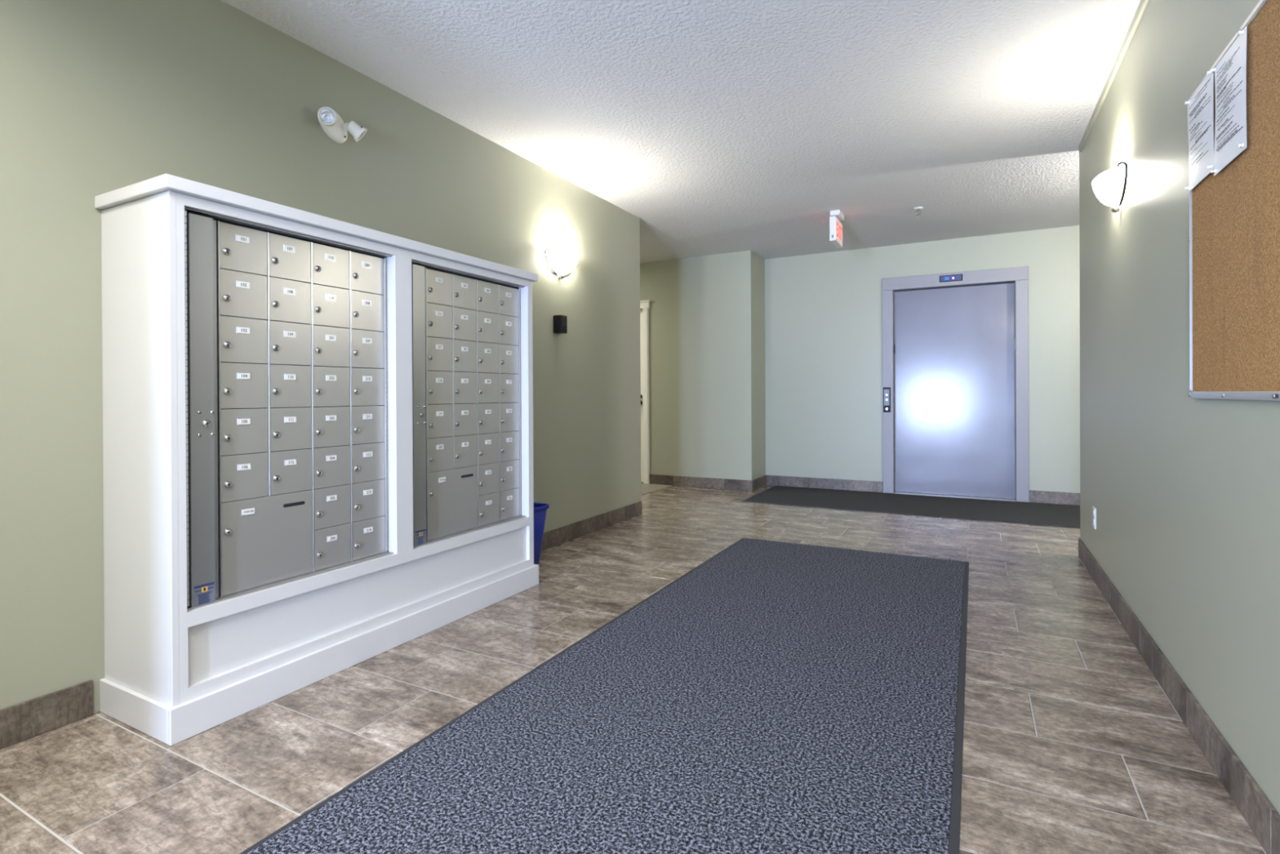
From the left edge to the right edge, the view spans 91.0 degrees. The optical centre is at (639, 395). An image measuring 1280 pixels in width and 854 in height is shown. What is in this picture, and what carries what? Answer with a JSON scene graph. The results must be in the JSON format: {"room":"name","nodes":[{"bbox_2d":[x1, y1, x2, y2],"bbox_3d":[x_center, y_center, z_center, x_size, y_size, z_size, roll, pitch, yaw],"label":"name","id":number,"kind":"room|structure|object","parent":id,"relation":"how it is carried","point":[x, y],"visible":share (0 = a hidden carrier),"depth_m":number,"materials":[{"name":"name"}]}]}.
{"room":"apartment building lobby","nodes":[
{"label":"apartment building lobby","id":0,"kind":"room"},
{"bbox_2d":[0,0,640,714],"bbox_3d":[-2.623,-0.242,3.795,3.003,2.605,5.535,0,0,28],"label":"wall","id":1,"kind":"structure","parent":0,"point":[98,97],"depth_m":2.32,"materials":[{"name":"green paint"}]},
{"bbox_2d":[0,680,93,749],"bbox_3d":[-2.168,1.006,1.435,0.011,0.117,1.482,0,0,28],"label":"baseboard","id":2,"kind":"structure","parent":1,"relation":"attached to","point":[28,719],"depth_m":1.98,"materials":[{"name":"tile"}]},
{"bbox_2d":[317,106,367,143],"bbox_3d":[-1.357,-1.240,2.858,0.119,0.142,0.231,0,0,28],"label":"emergency light","id":3,"kind":"object","parent":1,"relation":"attached to","point":[330,121],"visible":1,"depth_m":2.87,"materials":[{"name":"white plastic"}]},
{"bbox_2d":[553,315,567,333],"bbox_3d":[-0.558,-0.500,4.405,0.070,0.123,0.080,0,0,28],"label":"wall box","id":4,"kind":"object","parent":1,"relation":"attached to","point":[560,322],"visible":1,"depth_m":4.38,"materials":[{"name":"black plastic"}]},
{"bbox_2d":[561,316,566,326],"bbox_3d":[-0.529,-0.519,4.391,0.006,0.065,0.057,0,0,28],"label":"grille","id":5,"kind":"object","parent":4,"relation":"attached to","point":[563,318],"depth_m":4.39,"materials":[{"name":"black plastic"}]},
{"bbox_2d":[544,248,577,278],"bbox_3d":[-0.526,-0.918,4.430,0.105,0.181,0.358,0,0,28],"label":"wall sconce","id":6,"kind":"object","parent":1,"relation":"attached to","point":[562,263],"visible":1,"depth_m":4.37,"materials":[{"name":"white glass"}]},
{"bbox_2d":[541,501,642,551],"bbox_3d":[-0.469,0.989,4.626,0.011,0.117,2.052,0,0,28],"label":"baseboard","id":7,"kind":"structure","parent":1,"relation":"attached to","point":[554,537],"depth_m":4.77,"materials":[{"name":"tile"}]},
{"bbox_2d":[0,481,1266,853],"bbox_3d":[-0.247,1.104,1.656,9.500,0.100,11.980,0,0,28],"label":"floor","id":8,"kind":"structure","parent":0,"point":[1072,744],"depth_m":2.03,"materials":[{"name":"grey tile"}]},
{"bbox_2d":[94,173,538,745],"bbox_3d":[-1.191,0.192,2.803,0.454,1.728,1.825,0,0,28],"label":"tall cabinet","id":9,"kind":"object","parent":8,"relation":"on","point":[173,673],"visible":0.91,"depth_m":2.09,"materials":[{"name":"white wood"}]},
{"bbox_2d":[184,207,393,610],"bbox_3d":[-1.303,0.040,2.353,0.145,1.266,0.804,0,0,28],"label":"mailbox","id":10,"kind":"object","parent":9,"relation":"attached to","point":[286,332],"visible":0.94,"depth_m":2.27,"materials":[{"name":"grey metal"}]},
{"bbox_2d":[386,260,525,547],"bbox_3d":[-0.883,0.035,3.142,0.145,1.266,0.806,0,0,28],"label":"mailbox","id":11,"kind":"object","parent":9,"relation":"attached to","point":[466,331],"visible":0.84,"depth_m":3.08,"materials":[{"name":"grey metal"}]},
{"bbox_2d":[533,502,549,564],"bbox_3d":[-0.739,0.859,3.804,0.279,0.383,0.308,0,0,28],"label":"recycling bin","id":12,"kind":"object","parent":8,"relation":"on","point":[540,508],"visible":0.18,"depth_m":3.80,"materials":[{"name":"blue plastic"}]},
{"bbox_2d":[239,537,968,853],"bbox_3d":[0.447,1.044,2.464,1.465,0.008,4.060,0,0,28],"label":"entrance mat","id":13,"kind":"object","parent":8,"relation":"on","point":[771,697],"visible":1,"depth_m":1.91,"materials":[{"name":"carpet"}]},
{"bbox_2d":[640,483,671,495],"bbox_3d":[-1.129,1.043,7.094,2.530,0.006,1.681,0,0,28],"label":"carpet","id":14,"kind":"object","parent":8,"relation":"on","point":[646,488],"visible":0.14,"depth_m":7.06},
{"bbox_2d":[742,485,1079,528],"bbox_3d":[2.836,1.023,5.817,3.570,0.008,1.155,0,0,28],"label":"mat","id":15,"kind":"object","parent":8,"relation":"on","point":[980,509],"visible":0.57,"depth_m":5.83,"materials":[{"name":"black carpet"}]},
{"bbox_2d":[221,0,1140,262],"bbox_3d":[-0.260,-1.610,1.648,9.500,0.120,11.980,0,0,28],"label":"ceiling","id":16,"kind":"structure","parent":0,"point":[722,126],"depth_m":3.28,"materials":[{"name":"grey paint"}]},
{"bbox_2d":[829,209,844,248],"bbox_3d":[1.715,-1.442,5.446,0.085,0.257,0.311,0,0,28],"label":"exit sign","id":17,"kind":"object","parent":16,"relation":"hanging from","point":[835,225],"visible":1,"depth_m":5.33,"materials":[{"name":"white plastic"}]},
{"bbox_2d":[913,206,923,215],"bbox_3d":[2.335,-1.545,5.271,0.076,0.057,0.076,0,0,28],"label":"sprinkler","id":18,"kind":"object","parent":16,"relation":"attached to","point":[918,208],"visible":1,"depth_m":5.26,"materials":[{"name":"white metal"}]},
{"bbox_2d":[640,250,765,479],"bbox_3d":[-0.147,-0.266,7.950,3.466,2.605,0.764,0,0,28],"label":"wall","id":19,"kind":"structure","parent":0,"point":[707,405],"depth_m":7.07,"materials":[{"name":"green paint"}]},
{"bbox_2d":[640,299,650,484],"bbox_3d":[-0.309,-0.041,7.725,1.110,2.156,0.286,0,0,28],"label":"door","id":20,"kind":"structure","parent":19,"relation":"in","point":[644,304],"depth_m":7.38,"materials":[{"name":"white paint"}]},
{"bbox_2d":[648,474,752,491],"bbox_3d":[0.663,0.976,7.085,1.249,0.117,0.011,0,0,28],"label":"baseboard","id":21,"kind":"structure","parent":19,"relation":"attached to","point":[681,481],"depth_m":7.06,"materials":[{"name":"tile"}]},
{"bbox_2d":[752,475,766,490],"bbox_3d":[1.335,0.973,7.025,0.011,0.117,0.511,0,0,28],"label":"baseboard","id":22,"kind":"structure","parent":19,"relation":"attached to","point":[761,482],"depth_m":7.01,"materials":[{"name":"tile"}]},
{"bbox_2d":[764,225,1079,493],"bbox_3d":[4.034,-0.281,6.013,5.734,2.605,0.250,0,0,28],"label":"wall","id":23,"kind":"structure","parent":0,"point":[824,311],"depth_m":6.73,"materials":[{"name":"green paint"}]},
{"bbox_2d":[766,475,882,492],"bbox_3d":[2.014,0.970,6.948,1.259,0.117,0.011,0,0,28],"label":"baseboard","id":24,"kind":"structure","parent":23,"relation":"attached to","point":[771,480],"depth_m":6.92,"materials":[{"name":"tile"}]},
{"bbox_2d":[882,266,1029,502],"bbox_3d":[3.187,-0.106,6.409,1.316,2.265,0.210,0,0,28],"label":"elevator","id":25,"kind":"object","parent":23,"relation":"attached to","point":[962,353],"visible":0.95,"depth_m":6.41,"materials":[{"name":"silver metal"}]},
{"bbox_2d":[883,386,890,412],"bbox_3d":[2.596,0.043,6.607,0.074,0.262,0.013,0,0,28],"label":"station","id":26,"kind":"object","parent":25,"relation":"attached to","point":[886,390],"visible":1,"depth_m":6.61,"materials":[{"name":"silver plastic"}]},
{"bbox_2d":[1029,489,1079,505],"bbox_3d":[4.593,0.961,5.574,1.938,0.117,0.011,0,0,28],"label":"baseboard","id":27,"kind":"structure","parent":23,"relation":"attached to","point":[1035,496],"depth_m":5.93,"materials":[{"name":"tile"}]},
{"bbox_2d":[1079,0,1279,813],"bbox_3d":[1.942,-0.252,-0.816,3.004,2.605,9.388,0,0,28],"label":"wall","id":28,"kind":"structure","parent":0,"point":[1184,491],"depth_m":2.15,"materials":[{"name":"green paint"}]},
{"bbox_2d":[1092,506,1096,528],"bbox_3d":[2.562,0.687,3.545,0.009,0.120,0.076,0,0,28],"label":"wall outlet","id":29,"kind":"object","parent":28,"relation":"attached to","point":[1094,509],"visible":1,"depth_m":3.53,"materials":[{"name":"white plastic"}]},
{"bbox_2d":[1092,161,1128,212],"bbox_3d":[2.168,-0.936,2.919,0.105,0.181,0.358,0,0,28],"label":"wall sconce","id":30,"kind":"object","parent":28,"relation":"attached to","point":[1107,186],"visible":1,"depth_m":2.83,"materials":[{"name":"white glass"}]},
{"bbox_2d":[1079,0,1148,152],"bbox_3d":[0.583,-1.530,-0.149,0.013,0.040,9.300,0,0,28],"label":"trim","id":31,"kind":"structure","parent":28,"relation":"attached to","point":[1142,5],"depth_m":2.93,"materials":[{"name":"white paint"}]},
{"bbox_2d":[1078,537,1279,853],"bbox_3d":[0.617,0.997,-0.104,0.011,0.117,9.385,0,0,28],"label":"baseboard","id":32,"kind":"structure","parent":28,"relation":"attached to","point":[1260,815],"depth_m":1.85,"materials":[{"name":"tile"}]},
{"bbox_2d":[1187,0,1279,400],"bbox_3d":[1.400,-0.448,1.386,0.021,0.919,1.207,0,0,28],"label":"noticeboard","id":33,"kind":"object","parent":28,"relation":"attached to","point":[1234,238],"visible":0.87,"depth_m":1.52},
{"bbox_2d":[1184,67,1213,191],"bbox_3d":[1.608,-0.755,1.809,0.013,0.276,0.231,0,0,28],"label":"notice sheet","id":34,"kind":"object","parent":33,"relation":"attached to","point":[1201,104],"visible":1,"depth_m":1.79,"materials":[{"name":"white paper"}]},
{"bbox_2d":[1188,78,1210,164],"bbox_3d":[1.610,-0.776,1.809,0.003,0.195,0.192,0,0,28],"label":"print","id":35,"kind":"object","parent":34,"relation":"attached to","point":[1199,105],"depth_m":1.80,"materials":[{"name":"grey paper"}]},
{"bbox_2d":[1210,26,1247,175],"bbox_3d":[1.498,-0.739,1.603,0.013,0.290,0.227,0,0,28],"label":"notice sheet","id":36,"kind":"object","parent":33,"relation":"attached to","point":[1230,73],"visible":1,"depth_m":1.59,"materials":[{"name":"white paper"}]},
{"bbox_2d":[1215,46,1242,151],"bbox_3d":[1.500,-0.756,1.601,0.002,0.214,0.189,0,0,28],"label":"print","id":37,"kind":"object","parent":36,"relation":"attached to","point":[1228,73],"depth_m":1.60,"materials":[{"name":"grey paper"}]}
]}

